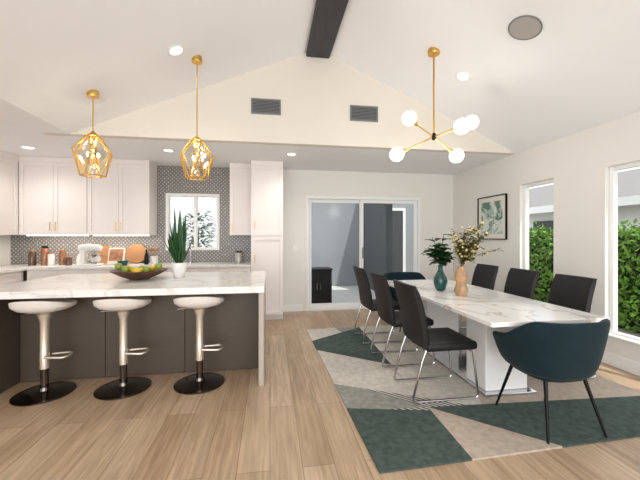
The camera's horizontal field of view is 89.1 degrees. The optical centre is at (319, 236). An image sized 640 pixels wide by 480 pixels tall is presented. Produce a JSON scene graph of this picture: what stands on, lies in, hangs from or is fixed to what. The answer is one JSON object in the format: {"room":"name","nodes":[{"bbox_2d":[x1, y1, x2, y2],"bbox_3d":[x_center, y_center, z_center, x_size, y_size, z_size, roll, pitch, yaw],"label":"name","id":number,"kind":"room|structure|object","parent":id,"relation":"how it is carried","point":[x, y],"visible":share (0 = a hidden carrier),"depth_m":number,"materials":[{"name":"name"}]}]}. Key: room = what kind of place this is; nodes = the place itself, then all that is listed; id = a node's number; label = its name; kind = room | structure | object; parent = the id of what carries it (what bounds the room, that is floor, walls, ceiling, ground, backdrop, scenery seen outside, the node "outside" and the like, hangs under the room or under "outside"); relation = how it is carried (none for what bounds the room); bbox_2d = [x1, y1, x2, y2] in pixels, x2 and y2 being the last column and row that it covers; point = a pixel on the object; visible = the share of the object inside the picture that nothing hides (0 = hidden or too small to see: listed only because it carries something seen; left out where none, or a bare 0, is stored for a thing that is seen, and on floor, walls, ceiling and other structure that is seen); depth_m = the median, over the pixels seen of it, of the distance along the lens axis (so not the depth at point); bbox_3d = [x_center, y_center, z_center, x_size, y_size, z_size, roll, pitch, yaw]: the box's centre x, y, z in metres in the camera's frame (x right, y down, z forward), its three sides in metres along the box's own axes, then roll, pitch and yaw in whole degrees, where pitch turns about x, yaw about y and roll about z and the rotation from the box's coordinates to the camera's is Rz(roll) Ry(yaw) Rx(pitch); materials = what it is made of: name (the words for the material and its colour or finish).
{"room":"dining room","nodes":[
{"label":"dining room","id":0,"kind":"room"},
{"bbox_2d":[0,235,10,265],"bbox_3d":[-4.347,-0.035,0.798,0.150,2.770,8.900,0,0,-9],"label":"wall","id":1,"kind":"structure","parent":0,"point":[5,240],"depth_m":5.10,"materials":[{"name":"paint"}]},
{"bbox_2d":[0,150,17,234],"bbox_3d":[-4.627,-0.624,4.362,0.378,1.188,1.028,0,0,-9],"label":"upper cabinet","id":2,"kind":"object","parent":1,"relation":"attached to","point":[8,161],"visible":1,"depth_m":4.73,"materials":[{"name":"white paint"}]},
{"bbox_2d":[11,169,452,310],"bbox_3d":[-1.180,-0.035,5.864,7.950,2.770,0.150,0,0,-9],"label":"wall","id":3,"kind":"structure","parent":0,"point":[434,191],"depth_m":6.06,"materials":[{"name":"paint"}]},
{"bbox_2d":[18,156,88,235],"bbox_3d":[-4.100,-0.618,5.130,0.933,1.200,0.386,0,0,-9],"label":"upper cabinet","id":4,"kind":"object","parent":3,"relation":"attached to","point":[52,191],"depth_m":4.97,"materials":[{"name":"white paint"}]},
{"bbox_2d":[87,158,156,235],"bbox_3d":[-3.188,-0.618,5.271,0.898,1.200,0.386,0,0,-9],"label":"upper cabinet","id":5,"kind":"object","parent":3,"relation":"attached to","point":[123,202],"depth_m":5.12,"materials":[{"name":"white paint"}]},
{"bbox_2d":[11,161,250,263],"bbox_3d":[-3.072,-0.391,5.491,3.798,1.659,0.010,0,0,-9],"label":"backsplash","id":6,"kind":"structure","parent":3,"relation":"attached to","point":[170,179],"depth_m":5.55,"materials":[{"name":"tile"}]},
{"bbox_2d":[166,193,219,249],"bbox_3d":[-2.201,-0.260,5.656,0.890,0.980,0.110,0,0,-9],"label":"window","id":7,"kind":"structure","parent":3,"relation":"in","point":[168,195],"depth_m":5.63,"materials":[{"name":"white paint"}]},
{"bbox_2d":[230,163,250,234],"bbox_3d":[-1.343,-0.624,5.555,0.353,1.188,0.386,0,0,-9],"label":"upper cabinet","id":8,"kind":"object","parent":3,"relation":"attached to","point":[240,174],"visible":0.92,"depth_m":5.40,"materials":[{"name":"white paint"}]},
{"bbox_2d":[283,305,302,311],"bbox_3d":[0.960,1.290,6.109,3.315,0.120,0.015,0,0,-9],"label":"baseboard","id":9,"kind":"structure","parent":3,"relation":"attached to","point":[286,308],"depth_m":5.88,"materials":[{"name":"white paint"}]},
{"bbox_2d":[306,196,419,310],"bbox_3d":[0.829,0.300,6.153,2.210,2.100,0.150,0,0,-9],"label":"door","id":10,"kind":"structure","parent":3,"relation":"in","point":[309,199],"depth_m":6.12,"materials":[{"name":"white paint"}]},
{"bbox_2d":[43,53,515,154],"bbox_3d":[-0.204,-1.880,4.319,6.190,1.320,0.100,0,0,-9],"label":"wall","id":11,"kind":"structure","parent":0,"point":[316,95],"depth_m":4.26,"materials":[{"name":"paint"}]},
{"bbox_2d":[251,98,280,114],"bbox_3d":[-0.695,-1.680,4.187,0.380,0.200,0.012,0,0,-9],"label":"air vent","id":12,"kind":"object","parent":11,"relation":"in","point":[258,105],"visible":1,"depth_m":4.18,"materials":[{"name":"grey metal"}]},
{"bbox_2d":[350,105,377,121],"bbox_3d":[0.595,-1.665,4.386,0.390,0.210,0.012,0,0,-9],"label":"air vent","id":13,"kind":"object","parent":11,"relation":"in","point":[357,112],"visible":1,"depth_m":4.38,"materials":[{"name":"grey metal"}]},
{"bbox_2d":[0,0,639,174],"bbox_3d":[-0.492,-1.980,1.391,7.650,1.520,8.900,0,0,-9],"label":"ceiling","id":14,"kind":"structure","parent":0,"point":[581,72],"depth_m":3.29,"materials":[{"name":"paint"}]},
{"bbox_2d":[20,145,36,149],"bbox_3d":[-3.957,-1.212,4.410,0.170,0.013,0.170,0,0,-9],"label":"recessed light","id":15,"kind":"object","parent":14,"relation":"in","point":[22,146],"visible":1,"depth_m":4.40,"materials":[{"name":"white paint"}]},
{"bbox_2d":[71,89,112,177],"bbox_3d":[-2.297,-1.044,3.289,0.371,0.865,0.354,0,0,-9],"label":"pendant light","id":16,"kind":"object","parent":14,"relation":"hanging from","point":[93,94],"visible":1,"depth_m":3.28,"materials":[{"name":"gold metal"}]},
{"bbox_2d":[162,149,174,151],"bbox_3d":[-2.128,-1.212,4.559,0.170,0.013,0.170,0,0,-9],"label":"recessed light","id":17,"kind":"object","parent":14,"relation":"in","point":[164,150],"visible":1,"depth_m":4.55,"materials":[{"name":"white paint"}]},
{"bbox_2d":[167,45,184,55],"bbox_3d":[-1.410,-1.827,3.188,0.155,0.074,0.169,0,0,-3],"label":"recessed light","id":18,"kind":"object","parent":14,"relation":"in","point":[175,50],"visible":1,"depth_m":3.18,"materials":[{"name":"white paint"}]},
{"bbox_2d":[179,55,214,180],"bbox_3d":[-1.302,-1.260,3.442,0.371,1.296,0.354,0,0,-9],"label":"pendant light","id":19,"kind":"object","parent":14,"relation":"hanging from","point":[197,59],"visible":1,"depth_m":3.44,"materials":[{"name":"gold metal"}]},
{"bbox_2d":[286,153,296,155],"bbox_3d":[-0.420,-1.212,4.772,0.170,0.013,0.170,0,0,-9],"label":"recessed light","id":20,"kind":"object","parent":14,"relation":"in","point":[287,154],"visible":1,"depth_m":4.77,"materials":[{"name":"white paint"}]},
{"bbox_2d":[306,0,348,58],"bbox_3d":[0.523,-2.417,0.713,0.310,0.105,7.250,0,0,-9],"label":"ceiling beam","id":21,"kind":"structure","parent":14,"relation":"attached to","point":[328,15],"depth_m":3.65,"materials":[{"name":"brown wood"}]},
{"bbox_2d":[389,47,478,162],"bbox_3d":[1.279,-1.419,3.379,1.011,1.215,0.539,0,0,-9],"label":"chandelier","id":22,"kind":"object","parent":14,"relation":"hanging from","point":[461,126],"visible":0.99,"depth_m":3.48,"materials":[{"name":"white glass"}]},
{"bbox_2d":[455,71,470,81],"bbox_3d":[1.616,-1.817,3.679,0.155,0.074,0.169,0,0,-15],"label":"recessed light","id":23,"kind":"object","parent":14,"relation":"in","point":[463,76],"visible":1,"depth_m":3.67,"materials":[{"name":"white paint"}]},
{"bbox_2d":[508,15,542,39],"bbox_3d":[1.773,-1.808,2.814,0.246,0.112,0.267,0,0,-13],"label":"ceiling speaker","id":24,"kind":"object","parent":14,"relation":"attached to","point":[525,27],"visible":1,"depth_m":2.80,"materials":[{"name":"grey"}]},
{"bbox_2d":[0,309,639,479],"bbox_3d":[-0.492,1.400,1.391,7.650,0.100,8.900,0,0,-9],"label":"floor","id":25,"kind":"structure","parent":0,"point":[297,425],"depth_m":2.19,"materials":[{"name":"brown wood"}]},
{"bbox_2d":[0,271,22,285],"bbox_3d":[-4.463,0.917,4.018,0.598,0.865,1.298,0,0,-9],"label":"base cabinet","id":26,"kind":"object","parent":25,"relation":"on","point":[13,277],"visible":0.3,"depth_m":4.49,"materials":[{"name":"white paint"}]},
{"bbox_2d":[0,262,250,273],"bbox_3d":[-2.928,0.462,4.552,3.797,0.044,1.888,0,0,-9],"label":"countertop","id":27,"kind":"structure","parent":26,"relation":"on","point":[16,267],"depth_m":5.02,"materials":[{"name":"white stone"}]},
{"bbox_2d":[28,250,36,265],"bbox_3d":[-4.433,0.318,5.004,0.103,0.245,0.103,0,0,-9],"label":"storage jar","id":28,"kind":"object","parent":27,"relation":"on","point":[32,261],"visible":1,"depth_m":4.97,"materials":[{"name":"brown glass"}]},
{"bbox_2d":[40,246,48,265],"bbox_3d":[-4.290,0.287,5.066,0.103,0.305,0.103,0,0,-9],"label":"storage jar","id":29,"kind":"object","parent":27,"relation":"on","point":[44,249],"visible":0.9,"depth_m":5.03,"materials":[{"name":"brown glass"}]},
{"bbox_2d":[48,252,54,265],"bbox_3d":[-4.153,0.338,5.027,0.093,0.205,0.093,0,0,-9],"label":"storage jar","id":30,"kind":"object","parent":27,"relation":"on","point":[51,255],"visible":1,"depth_m":4.99,"materials":[{"name":"white ceramic"}]},
{"bbox_2d":[59,249,65,264],"bbox_3d":[-4.030,0.318,5.086,0.093,0.245,0.093,0,0,-9],"label":"storage jar","id":31,"kind":"object","parent":27,"relation":"on","point":[62,253],"visible":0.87,"depth_m":5.05,"materials":[{"name":"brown glass"}]},
{"bbox_2d":[65,256,71,265],"bbox_3d":[-3.902,0.367,5.045,0.093,0.145,0.093,0,0,-9],"label":"storage jar","id":32,"kind":"object","parent":27,"relation":"on","point":[68,260],"visible":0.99,"depth_m":5.01,"materials":[{"name":"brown glass"}]},
{"bbox_2d":[77,244,103,265],"bbox_3d":[-3.550,0.272,5.019,0.339,0.337,0.188,0,0,-9],"label":"stand mixer","id":33,"kind":"object","parent":27,"relation":"on","point":[95,258],"visible":0.99,"depth_m":4.97,"materials":[{"name":"white plastic"}]},
{"bbox_2d":[88,254,102,263],"bbox_3d":[-3.475,0.340,5.030,0.188,0.139,0.188,0,0,-9],"label":"mixing bowl","id":34,"kind":"object","parent":33,"relation":"on","point":[94,258],"depth_m":4.98,"materials":[{"name":"silver metal"}]},
{"bbox_2d":[97,246,110,263],"bbox_3d":[-3.551,0.288,5.328,0.220,0.293,0.072,0,0,-9],"label":"cutting board","id":35,"kind":"object","parent":27,"relation":"on","point":[105,249],"visible":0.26,"depth_m":5.32,"materials":[{"name":"brown wood"}]},
{"bbox_2d":[107,248,125,264],"bbox_3d":[-3.246,0.306,5.182,0.240,0.262,0.090,0,0,-9],"label":"cookbook","id":36,"kind":"object","parent":27,"relation":"on","point":[114,254],"visible":0.81,"depth_m":5.17,"materials":[{"name":"beige paper"}]},
{"bbox_2d":[117,261,128,265],"bbox_3d":[-3.038,0.405,5.016,0.170,0.070,0.170,0,0,-9],"label":"bowl","id":37,"kind":"object","parent":27,"relation":"on","point":[124,263],"visible":0.79,"depth_m":4.96,"materials":[{"name":"teal ceramic"}]},
{"bbox_2d":[126,244,145,262],"bbox_3d":[-3.045,0.275,5.390,0.320,0.319,0.096,0,0,-9],"label":"round board","id":38,"kind":"object","parent":27,"relation":"on","point":[135,253],"visible":0.93,"depth_m":5.37,"materials":[{"name":"brown wood"}]},
{"bbox_2d":[144,248,148,264],"bbox_3d":[-2.786,0.310,5.217,0.064,0.260,0.064,0,0,-9],"label":"oil bottle","id":39,"kind":"object","parent":27,"relation":"on","point":[146,256],"visible":1,"depth_m":5.19,"materials":[{"name":"black glass"}]},
{"bbox_2d":[149,247,158,263],"bbox_3d":[-2.708,0.305,5.310,0.111,0.271,0.109,0,0,15],"label":"utensil crock","id":40,"kind":"object","parent":27,"relation":"on","point":[153,259],"visible":0.97,"depth_m":5.27,"materials":[{"name":"white ceramic"}]},
{"bbox_2d":[187,244,194,262],"bbox_3d":[-2.140,0.275,5.385,0.099,0.331,0.197,0,0,-9],"label":"kitchen faucet","id":41,"kind":"object","parent":27,"relation":"on","point":[188,244],"visible":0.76,"depth_m":5.44,"materials":[{"name":"silver metal"}]},
{"bbox_2d":[235,251,241,263],"bbox_3d":[-1.365,0.338,5.456,0.124,0.205,0.124,0,0,-9],"label":"storage jar","id":42,"kind":"object","parent":27,"relation":"on","point":[238,255],"visible":0.91,"depth_m":5.41,"materials":[{"name":"white ceramic"}]},
{"bbox_2d":[8,299,76,406],"bbox_3d":[-2.374,0.933,2.802,0.444,0.833,0.444,0,0,-9],"label":"bar stool","id":43,"kind":"object","parent":25,"relation":"on","point":[47,391],"visible":1,"depth_m":2.77,"materials":[{"name":"silver metal"}]},
{"bbox_2d":[27,270,85,280],"bbox_3d":[-3.903,0.917,5.050,0.778,0.865,0.628,0,0,-9],"label":"base cabinet","id":44,"kind":"object","parent":25,"relation":"on","point":[31,274],"visible":0.13,"depth_m":4.75,"materials":[{"name":"white paint"}]},
{"bbox_2d":[86,269,115,273],"bbox_3d":[-3.123,0.917,5.171,0.798,0.865,0.628,0,0,-9],"label":"base cabinet","id":45,"kind":"object","parent":25,"relation":"on","point":[98,271],"visible":0.05,"depth_m":4.85,"materials":[{"name":"white paint"}]},
{"bbox_2d":[93,297,151,400],"bbox_3d":[-1.751,0.933,2.897,0.444,0.833,0.444,0,0,-9],"label":"bar stool","id":46,"kind":"object","parent":25,"relation":"on","point":[124,387],"visible":1,"depth_m":2.86,"materials":[{"name":"silver metal"}]},
{"bbox_2d":[0,293,258,393],"bbox_3d":[-1.761,0.925,3.372,2.245,0.849,1.200,0,0,-9],"label":"kitchen island","id":47,"kind":"object","parent":25,"relation":"on","point":[169,333],"visible":0.53,"depth_m":3.16,"materials":[{"name":"paint"}]},
{"bbox_2d":[0,271,265,385],"bbox_3d":[-1.769,0.895,3.375,2.370,0.910,1.310,0,0,-9],"label":"island countertop","id":48,"kind":"structure","parent":47,"relation":"on","point":[193,283],"depth_m":2.95,"materials":[{"name":"white stone"}]},
{"bbox_2d":[109,268,167,279],"bbox_3d":[-1.883,0.391,3.393,0.540,0.098,0.540,0,0,-9],"label":"fruit bowl","id":49,"kind":"object","parent":48,"relation":"on","point":[128,275],"visible":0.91,"depth_m":3.24,"materials":[{"name":"brown wood"}]},
{"bbox_2d":[114,263,121,268],"bbox_3d":[-2.079,0.297,3.353,0.072,0.073,0.071,0,0,-9],"label":"apple","id":50,"kind":"object","parent":49,"relation":"in","point":[117,265],"visible":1,"depth_m":3.33,"materials":[{"name":"green food"}]},
{"bbox_2d":[121,266,129,271],"bbox_3d":[-1.968,0.324,3.289,0.072,0.073,0.071,0,0,-9],"label":"apple","id":51,"kind":"object","parent":49,"relation":"in","point":[124,268],"visible":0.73,"depth_m":3.27,"materials":[{"name":"green food"}]},
{"bbox_2d":[131,268,140,271],"bbox_3d":[-1.869,0.346,3.304,0.079,0.071,0.078,0,0,36],"label":"lemon","id":52,"kind":"object","parent":49,"relation":"in","point":[133,269],"visible":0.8,"depth_m":3.28,"materials":[{"name":"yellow food"}]},
{"bbox_2d":[142,266,149,271],"bbox_3d":[-1.783,0.332,3.338,0.072,0.073,0.071,0,0,-9],"label":"apple","id":53,"kind":"object","parent":49,"relation":"in","point":[145,269],"visible":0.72,"depth_m":3.31,"materials":[{"name":"green food"}]},
{"bbox_2d":[150,265,155,270],"bbox_3d":[-1.782,0.335,3.459,0.079,0.071,0.078,0,0,12],"label":"lemon","id":54,"kind":"object","parent":49,"relation":"in","point":[152,267],"visible":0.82,"depth_m":3.43,"materials":[{"name":"yellow food"}]},
{"bbox_2d":[155,263,161,268],"bbox_3d":[-1.694,0.301,3.412,0.072,0.073,0.071,0,0,-9],"label":"apple","id":55,"kind":"object","parent":49,"relation":"in","point":[157,265],"visible":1,"depth_m":3.39,"materials":[{"name":"green food"}]},
{"bbox_2d":[171,262,186,277],"bbox_3d":[-1.513,0.357,3.490,0.170,0.165,0.162,0,0,-9],"label":"plant pot","id":56,"kind":"object","parent":48,"relation":"on","point":[178,269],"visible":0.98,"depth_m":3.43,"materials":[{"name":"white ceramic"}]},
{"bbox_2d":[162,208,193,262],"bbox_3d":[-1.522,-0.009,3.478,0.310,0.607,0.236,0,0,-9],"label":"potted succulent","id":57,"kind":"object","parent":56,"relation":"on","point":[177,240],"visible":0.91,"depth_m":3.44,"materials":[{"name":"green plant"}]},
{"bbox_2d":[163,268,198,272],"bbox_3d":[-2.332,0.917,5.292,0.798,0.865,0.628,0,0,-9],"label":"base cabinet","id":58,"kind":"object","parent":25,"relation":"on","point":[169,270],"visible":0.02,"depth_m":5.05,"materials":[{"name":"white paint"}]},
{"bbox_2d":[173,295,224,394],"bbox_3d":[-1.109,0.933,2.996,0.444,0.833,0.444,0,0,-9],"label":"bar stool","id":59,"kind":"object","parent":25,"relation":"on","point":[201,382],"visible":1,"depth_m":2.96,"materials":[{"name":"silver metal"}]},
{"bbox_2d":[199,267,250,271],"bbox_3d":[-1.544,0.917,5.413,0.793,0.865,0.628,0,0,-9],"label":"base cabinet","id":60,"kind":"object","parent":25,"relation":"on","point":[241,268],"visible":0.08,"depth_m":5.13,"materials":[{"name":"white paint"}]},
{"bbox_2d":[251,160,282,319],"bbox_3d":[-0.892,0.066,5.504,0.508,2.568,0.648,0,0,-9],"label":"pantry cabinet","id":61,"kind":"object","parent":25,"relation":"on","point":[266,176],"visible":0.94,"depth_m":5.22,"materials":[{"name":"white paint"}]},
{"bbox_2d":[307,321,639,473],"bbox_3d":[1.326,1.344,3.513,2.550,0.012,2.900,0,0,-11],"label":"area rug","id":62,"kind":"object","parent":25,"relation":"on","point":[398,433],"visible":0.84,"depth_m":2.49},
{"bbox_2d":[353,266,405,343],"bbox_3d":[0.766,0.865,4.286,0.602,0.944,0.450,0,0,-9],"label":"dining chair","id":63,"kind":"object","parent":62,"relation":"on","point":[366,300],"visible":0.75,"depth_m":4.11,"materials":[{"name":"black leather"}]},
{"bbox_2d":[369,271,434,367],"bbox_3d":[0.879,0.865,3.555,0.602,0.944,0.450,0,0,-9],"label":"dining chair","id":64,"kind":"object","parent":62,"relation":"on","point":[385,306],"visible":0.86,"depth_m":3.38,"materials":[{"name":"black leather"}]},
{"bbox_2d":[384,272,425,331],"bbox_3d":[1.303,0.946,4.883,0.685,0.785,0.563,0,0,-9],"label":"tub chair","id":65,"kind":"object","parent":62,"relation":"on","point":[389,275],"visible":0.32,"depth_m":5.09,"materials":[{"name":"teal fabric"}]},
{"bbox_2d":[393,279,478,403],"bbox_3d":[0.988,0.865,2.843,0.602,0.944,0.450,0,0,-9],"label":"dining chair","id":66,"kind":"object","parent":62,"relation":"on","point":[414,321],"visible":1,"depth_m":2.68,"materials":[{"name":"black leather"}]},
{"bbox_2d":[459,264,498,336],"bbox_3d":[2.095,0.865,4.541,0.602,0.944,0.450,0,0,-9],"label":"dining chair","id":67,"kind":"object","parent":62,"relation":"on","point":[484,276],"visible":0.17,"depth_m":4.53,"materials":[{"name":"black leather"}]},
{"bbox_2d":[387,279,609,397],"bbox_3d":[1.508,0.969,3.449,0.970,0.738,2.240,0,0,-9],"label":"dining table","id":68,"kind":"object","parent":62,"relation":"on","point":[486,311],"visible":0.64,"depth_m":2.82,"materials":[{"name":"white stone"}]},
{"bbox_2d":[433,265,446,290],"bbox_3d":[1.351,0.458,3.648,0.150,0.285,0.150,0,0,-9],"label":"vase","id":69,"kind":"object","parent":68,"relation":"on","point":[440,279],"visible":0.99,"depth_m":3.60,"materials":[{"name":"teal ceramic"}]},
{"bbox_2d":[421,234,455,265],"bbox_3d":[1.331,0.153,3.656,0.366,0.375,0.390,0,0,-9],"label":"leafy branches","id":70,"kind":"object","parent":69,"relation":"in","point":[437,252],"visible":0.99,"depth_m":3.63,"materials":[{"name":"green plant"}]},
{"bbox_2d":[454,266,467,295],"bbox_3d":[1.451,0.450,3.340,0.136,0.300,0.138,0,0,-9],"label":"vase","id":71,"kind":"object","parent":68,"relation":"on","point":[460,289],"visible":1,"depth_m":3.30,"materials":[{"name":"ceramic"}]},
{"bbox_2d":[449,221,501,265],"bbox_3d":[1.583,0.080,3.336,0.559,0.481,0.359,0,0,-9],"label":"dried branches","id":72,"kind":"object","parent":71,"relation":"in","point":[464,254],"visible":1,"depth_m":3.31,"materials":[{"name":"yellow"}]},
{"bbox_2d":[504,268,539,299],"bbox_3d":[2.196,0.865,3.879,0.602,0.944,0.450,0,0,-9],"label":"dining chair","id":73,"kind":"object","parent":62,"relation":"on","point":[519,282],"visible":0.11,"depth_m":3.88,"materials":[{"name":"black leather"}]},
{"bbox_2d":[493,319,610,443],"bbox_3d":[1.662,0.946,2.352,0.685,0.785,0.563,0,0,-9],"label":"tub chair","id":74,"kind":"object","parent":62,"relation":"on","point":[547,352],"visible":1,"depth_m":2.13,"materials":[{"name":"teal fabric"}]},
{"bbox_2d":[541,274,596,381],"bbox_3d":[2.297,0.865,3.227,0.602,0.944,0.450,0,0,-9],"label":"dining chair","id":75,"kind":"object","parent":62,"relation":"on","point":[568,291],"visible":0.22,"depth_m":3.22,"materials":[{"name":"black leather"}]},
{"bbox_2d":[453,111,639,362],"bbox_3d":[3.362,-0.060,1.984,0.150,2.820,8.900,0,0,-9],"label":"wall","id":76,"kind":"structure","parent":0,"point":[578,164],"depth_m":3.92,"materials":[{"name":"paint"}]},
{"bbox_2d":[477,193,507,239],"bbox_3d":[2.769,-0.310,5.247,0.030,0.700,0.680,0,0,-9],"label":"framed art","id":77,"kind":"object","parent":76,"relation":"attached to","point":[492,210],"visible":0.88,"depth_m":5.18,"materials":[{"name":"paper"}]},
{"bbox_2d":[481,200,501,233],"bbox_3d":[2.768,-0.310,5.247,0.002,0.520,0.500,0,0,-9],"label":"print","id":78,"kind":"object","parent":77,"relation":"attached to","point":[491,210],"depth_m":5.24},
{"bbox_2d":[523,179,552,269],"bbox_3d":[2.960,0.150,4.401,0.130,1.800,0.560,0,0,-9],"label":"window","id":79,"kind":"structure","parent":76,"relation":"in","point":[526,187],"depth_m":4.64,"materials":[{"name":"white paint"}]},
{"bbox_2d":[601,351,639,375],"bbox_3d":[3.281,1.285,1.972,0.015,0.130,8.900,0,0,-9],"label":"baseboard","id":80,"kind":"structure","parent":76,"relation":"attached to","point":[625,364],"depth_m":3.31,"materials":[{"name":"white paint"}]},
{"bbox_2d":[608,161,639,345],"bbox_3d":[3.224,0.150,2.687,0.130,1.800,1.630,0,0,-9],"label":"window","id":81,"kind":"structure","parent":76,"relation":"in","point":[613,171],"depth_m":3.46,"materials":[{"name":"white paint"}]},
{"label":"outside","id":82,"kind":"structure","parent":0,"visible":0},
{"bbox_2d":[618,328,639,336],"bbox_3d":[9.127,1.475,5.451,12.300,0.150,24.000,0,0,-9],"label":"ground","id":83,"kind":"structure","parent":82,"point":[621,330],"depth_m":4.76,"materials":[{"name":"grey concrete"}]},
{"bbox_2d":[529,218,639,332],"bbox_3d":[4.676,0.521,5.265,1.067,1.804,11.078,0,0,-9],"label":"hedge","id":84,"kind":"object","parent":83,"relation":"on","point":[540,246],"visible":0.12,"depth_m":4.92,"materials":[{"name":"green plant"}]},
{"bbox_2d":[529,168,639,236],"bbox_3d":[11.005,-0.400,5.740,7.500,3.600,23.000,0,0,-9],"label":"house","id":85,"kind":"structure","parent":83,"relation":"on","point":[540,198],"depth_m":9.56,"materials":[{"name":"white paint"}]},
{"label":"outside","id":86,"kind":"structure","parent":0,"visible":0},
{"bbox_2d":[332,286,375,302],"bbox_3d":[-3.801,1.460,10.570,11.700,0.180,9.950,0,0,-9],"label":"floor","id":87,"kind":"structure","parent":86,"point":[340,294],"depth_m":7.74,"materials":[{"name":"concrete"}]},
{"bbox_2d":[181,211,216,246],"bbox_3d":[-2.630,0.406,6.981,0.840,1.929,0.856,0,0,-9],"label":"potted tree","id":88,"kind":"object","parent":87,"relation":"on","point":[202,233],"visible":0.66,"depth_m":6.96,"materials":[{"name":"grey plant"}]},
{"bbox_2d":[311,267,332,303],"bbox_3d":[-0.056,0.995,6.482,0.560,0.750,0.450,0,0,-9],"label":"base cabinet","id":89,"kind":"object","parent":87,"relation":"on","point":[321,277],"visible":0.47,"depth_m":6.29,"materials":[{"name":"black wood"}]},
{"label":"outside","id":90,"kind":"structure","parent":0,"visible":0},
{"bbox_2d":[170,197,216,246],"bbox_3d":[-4.482,-0.340,8.416,5.699,3.420,0.200,0,0,-9],"label":"wall","id":91,"kind":"structure","parent":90,"point":[185,205],"depth_m":8.52,"materials":[{"name":"white paint"}]},
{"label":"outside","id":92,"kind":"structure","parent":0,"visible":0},
{"bbox_2d":[311,203,412,285],"bbox_3d":[0.905,-0.340,9.245,5.200,3.420,0.200,0,0,-9],"label":"wall","id":93,"kind":"structure","parent":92,"point":[334,226],"depth_m":9.09,"materials":[{"name":"grey paint"}]},
{"bbox_2d":[392,208,405,271],"bbox_3d":[1.962,0.270,9.281,1.000,2.200,0.050,0,0,-9],"label":"patio door","id":94,"kind":"structure","parent":93,"relation":"in","point":[398,214],"depth_m":9.32,"materials":[{"name":"white paint"}]},
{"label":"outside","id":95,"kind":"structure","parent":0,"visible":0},
{"bbox_2d":[364,203,391,289],"bbox_3d":[1.448,-0.240,8.312,0.150,3.220,1.790,0,0,-9],"label":"wall","id":96,"kind":"structure","parent":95,"point":[377,216],"depth_m":8.02,"materials":[{"name":"grey paint"}]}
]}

